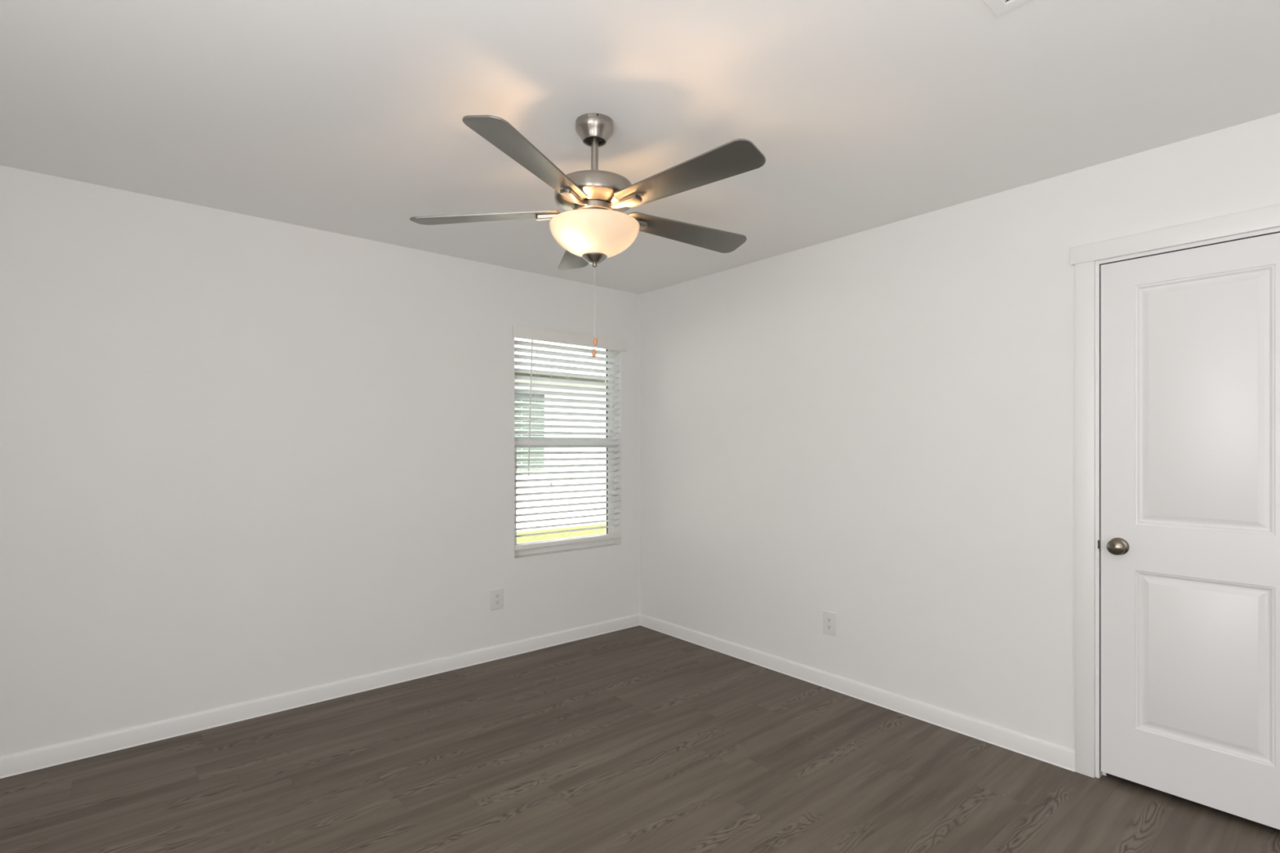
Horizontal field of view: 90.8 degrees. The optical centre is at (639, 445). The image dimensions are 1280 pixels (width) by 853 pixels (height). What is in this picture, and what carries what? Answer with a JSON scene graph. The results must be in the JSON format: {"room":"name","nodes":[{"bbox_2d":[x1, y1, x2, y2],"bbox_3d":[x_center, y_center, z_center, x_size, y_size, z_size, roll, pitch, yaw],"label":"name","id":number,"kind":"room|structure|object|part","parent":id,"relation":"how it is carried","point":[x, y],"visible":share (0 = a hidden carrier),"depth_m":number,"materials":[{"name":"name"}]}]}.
{"room":"empty bedroom","nodes":[
{"label":"empty bedroom","id":0,"kind":"room"},
{"bbox_2d":[0,164,639,756],"bbox_3d":[-1.211,0.101,3.738,5.430,2.440,0.140,0,0,-40],"label":"wall","id":1,"kind":"structure","parent":0,"point":[243,458],"depth_m":3.07,"materials":[{"name":"paint"}]},
{"bbox_2d":[0,613,639,778],"bbox_3d":[-1.561,1.280,3.340,4.100,0.082,0.016,0,0,-40],"label":"baseboard","id":2,"kind":"structure","parent":1,"relation":"attached to","point":[38,758],"depth_m":3.12,"materials":[{"name":"paint"}]},
{"bbox_2d":[490,587,503,610],"bbox_3d":[-0.886,0.951,3.915,0.085,0.125,0.009,0,0,-40],"label":"wall outlet","id":3,"kind":"object","parent":1,"relation":"attached to","point":[496,595],"visible":1,"depth_m":3.91,"materials":[{"name":"white plastic"}]},
{"bbox_2d":[494,600,499,604],"bbox_3d":[-0.884,0.971,3.912,0.034,0.027,0.003,0,0,-40],"label":"receptacle","id":4,"kind":"object","parent":3,"relation":"attached to","point":[496,602],"depth_m":3.91,"materials":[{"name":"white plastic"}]},
{"bbox_2d":[514,349,614,555],"bbox_3d":[-0.535,-0.023,4.360,0.863,1.472,0.059,0,0,-40],"label":"window","id":5,"kind":"structure","parent":1,"relation":"in","point":[610,530],"depth_m":4.52,"materials":[{"name":"white plastic"}]},
{"bbox_3d":[-0.542,-0.367,4.368,0.815,0.736,0.024,0,0,-40],"label":"sash","id":6,"kind":"part","parent":5,"relation":"part of","materials":[{"name":"white plastic"}]},
{"bbox_3d":[-0.525,0.325,4.348,0.815,0.716,0.025,0,0,-40],"label":"sash","id":7,"kind":"part","parent":5,"relation":"part of","materials":[{"name":"white plastic"}]},
{"bbox_2d":[511,324,626,551],"bbox_3d":[-0.471,-0.050,4.295,0.914,1.432,0.078,0,0,-40],"label":"window blind","id":8,"kind":"object","parent":5,"relation":"attached to","point":[520,331],"visible":0.85,"depth_m":4.26,"materials":[{"name":"white plastic"}]},
{"bbox_3d":[-0.683,-0.034,4.133,0.015,1.360,0.053,0,0,-40],"label":"ladder cord","id":9,"kind":"part","parent":8,"relation":"part of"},
{"bbox_3d":[-0.586,-0.214,4.169,0.011,0.949,0.011,0,0,-40],"label":"lift cord","id":10,"kind":"part","parent":8,"relation":"part of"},
{"bbox_3d":[-0.484,0.651,4.300,0.853,0.030,0.052,0,0,-40],"label":"rail","id":11,"kind":"part","parent":8,"relation":"part of","materials":[{"name":"white plastic"}]},
{"bbox_3d":[-0.484,-0.034,4.300,0.015,1.360,0.053,0,0,-40],"label":"ladder cord","id":12,"kind":"part","parent":8,"relation":"part of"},
{"bbox_2d":[0,0,1279,294],"bbox_3d":[0.415,-1.179,1.812,5.430,0.120,5.180,0,0,-40],"label":"ceiling","id":13,"kind":"structure","parent":0,"point":[342,117],"depth_m":2.03,"materials":[{"name":"paint"}]},
{"bbox_2d":[409,112,765,357],"bbox_3d":[-0.122,-0.713,2.182,1.236,0.812,1.235,0,0,-40],"label":"ceiling fan","id":14,"kind":"object","parent":13,"relation":"hanging from","point":[593,228],"visible":1,"depth_m":2.07,"materials":[{"name":"silver metal"}]},
{"bbox_3d":[-0.539,-0.804,2.219,0.524,0.006,0.135,-1,10,5],"label":"blade","id":15,"kind":"part","parent":14,"relation":"part of","materials":[{"name":"grey wood"}]},
{"bbox_3d":[-0.307,-0.824,1.833,0.135,0.006,0.524,12,3,23],"label":"blade","id":16,"kind":"part","parent":14,"relation":"part of","materials":[{"name":"grey wood"}]},
{"bbox_3d":[-0.243,-0.800,2.560,0.135,0.006,0.524,-11,1,-13],"label":"blade","id":17,"kind":"part","parent":14,"relation":"part of","materials":[{"name":"grey wood"}]},
{"bbox_3d":[-0.159,-0.479,2.182,0.002,0.288,0.002,0,0,-40],"label":"pull chain","id":18,"kind":"part","parent":14,"relation":"part of","materials":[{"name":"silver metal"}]},
{"bbox_3d":[-0.159,-0.321,2.182,0.014,0.029,0.014,0,0,-40],"label":"pull handle","id":19,"kind":"part","parent":14,"relation":"part of","materials":[{"name":"brown wood"}]},
{"bbox_3d":[-0.157,-0.710,2.186,0.312,0.108,0.312,0,0,-40],"label":"lamp shade","id":20,"kind":"part","parent":14,"relation":"part of","materials":[{"name":"white glass"}]},
{"bbox_3d":[-0.154,-0.498,2.182,0.002,0.249,0.002,0,0,-40],"label":"pull chain","id":21,"kind":"part","parent":14,"relation":"part of","materials":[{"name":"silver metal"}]},
{"bbox_3d":[-0.154,-0.360,2.182,0.014,0.029,0.014,0,0,-40],"label":"pull handle","id":22,"kind":"part","parent":14,"relation":"part of","materials":[{"name":"brown wood"}]},
{"bbox_3d":[0.172,-0.804,2.384,0.524,0.006,0.135,2,-14,-31],"label":"blade","id":23,"kind":"part","parent":14,"relation":"part of","materials":[{"name":"grey wood"}]},
{"bbox_3d":[0.133,-0.821,1.934,0.524,0.006,0.135,-1,-14,41],"label":"blade","id":24,"kind":"part","parent":14,"relation":"part of","materials":[{"name":"grey wood"}]},
{"bbox_2d":[982,0,1030,16],"bbox_3d":[0.857,-1.115,1.443,0.360,0.007,0.210,0,0,-40],"label":"ceiling vent","id":25,"kind":"object","parent":13,"relation":"in","point":[998,7],"visible":1,"depth_m":1.59,"materials":[{"name":"white metal"}]},
{"bbox_2d":[0,625,1279,852],"bbox_3d":[0.415,1.381,1.812,5.430,0.120,5.180,0,0,-40],"label":"floor","id":26,"kind":"structure","parent":0,"point":[639,739],"depth_m":2.50,"materials":[{"name":"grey wood"}]},
{"bbox_2d":[640,112,1279,750],"bbox_3d":[1.626,0.101,2.834,0.120,2.440,4.900,0,0,-40],"label":"wall","id":27,"kind":"structure","parent":0,"point":[874,428],"depth_m":3.12,"materials":[{"name":"paint"}]},
{"bbox_2d":[822,610,836,636],"bbox_3d":[1.032,0.967,3.438,0.009,0.125,0.085,0,0,-40],"label":"wall outlet","id":28,"kind":"object","parent":27,"relation":"attached to","point":[829,619],"visible":1,"depth_m":3.43,"materials":[{"name":"white plastic"}]},
{"bbox_2d":[826,624,831,630],"bbox_3d":[1.030,0.987,3.436,0.003,0.027,0.034,0,0,-40],"label":"receptacle","id":29,"kind":"object","parent":28,"relation":"attached to","point":[828,627],"depth_m":3.44,"materials":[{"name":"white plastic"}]},
{"bbox_2d":[826,617,831,622],"bbox_3d":[1.030,0.948,3.436,0.003,0.027,0.034,0,0,-40],"label":"receptacle","id":30,"kind":"object","parent":28,"relation":"attached to","point":[828,620],"depth_m":3.44,"materials":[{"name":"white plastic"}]},
{"bbox_2d":[640,613,1075,772],"bbox_3d":[0.880,1.280,3.612,0.016,0.082,2.749,0,0,-40],"label":"baseboard","id":31,"kind":"structure","parent":27,"relation":"attached to","point":[1045,751],"depth_m":3.17,"materials":[{"name":"paint"}]},
{"bbox_2d":[1070,204,1279,777],"bbox_3d":[2.012,0.257,2.270,0.018,2.128,0.792,0,0,-40],"label":"door frame","id":32,"kind":"structure","parent":27,"relation":"attached to","point":[1084,257],"depth_m":2.52,"materials":[{"name":"paint"}]},
{"bbox_3d":[1.788,0.293,2.537,0.014,2.056,0.066,0,0,-40],"label":"leg","id":33,"kind":"part","parent":32,"relation":"part of","materials":[{"name":"paint"}]},
{"bbox_2d":[1095,226,1279,830],"bbox_3d":[2.045,0.292,2.298,0.168,2.058,0.645,0,0,-40],"label":"door","id":34,"kind":"structure","parent":27,"relation":"in","point":[1188,335],"depth_m":2.30,"materials":[{"name":"paint"}]},
{"bbox_3d":[1.837,0.392,2.519,0.044,0.056,0.006,0,0,-40],"label":"strike plate","id":35,"kind":"part","parent":34,"relation":"part of","materials":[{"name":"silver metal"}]},
{"bbox_3d":[1.844,0.392,2.443,0.048,0.060,0.060,0,0,-40],"label":"knob","id":36,"kind":"part","parent":34,"relation":"part of","materials":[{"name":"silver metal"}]},
{"label":"outside","id":37,"kind":"structure","parent":0,"visible":0},
{"bbox_2d":[516,523,605,543],"bbox_3d":[-3.199,1.521,17.762,40.000,0.100,23.859,0,0,-40],"label":"ground","id":38,"kind":"structure","parent":37,"point":[602,531],"depth_m":10.60,"materials":[{"name":"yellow plant"}]},
{"bbox_2d":[514,337,605,532],"bbox_3d":[-0.729,-0.754,16.386,26.800,4.450,8.350,0,0,-40],"label":"neighbouring house","id":39,"kind":"structure","parent":38,"relation":"on","point":[525,422],"depth_m":11.29,"materials":[{"name":"white"}]}
]}

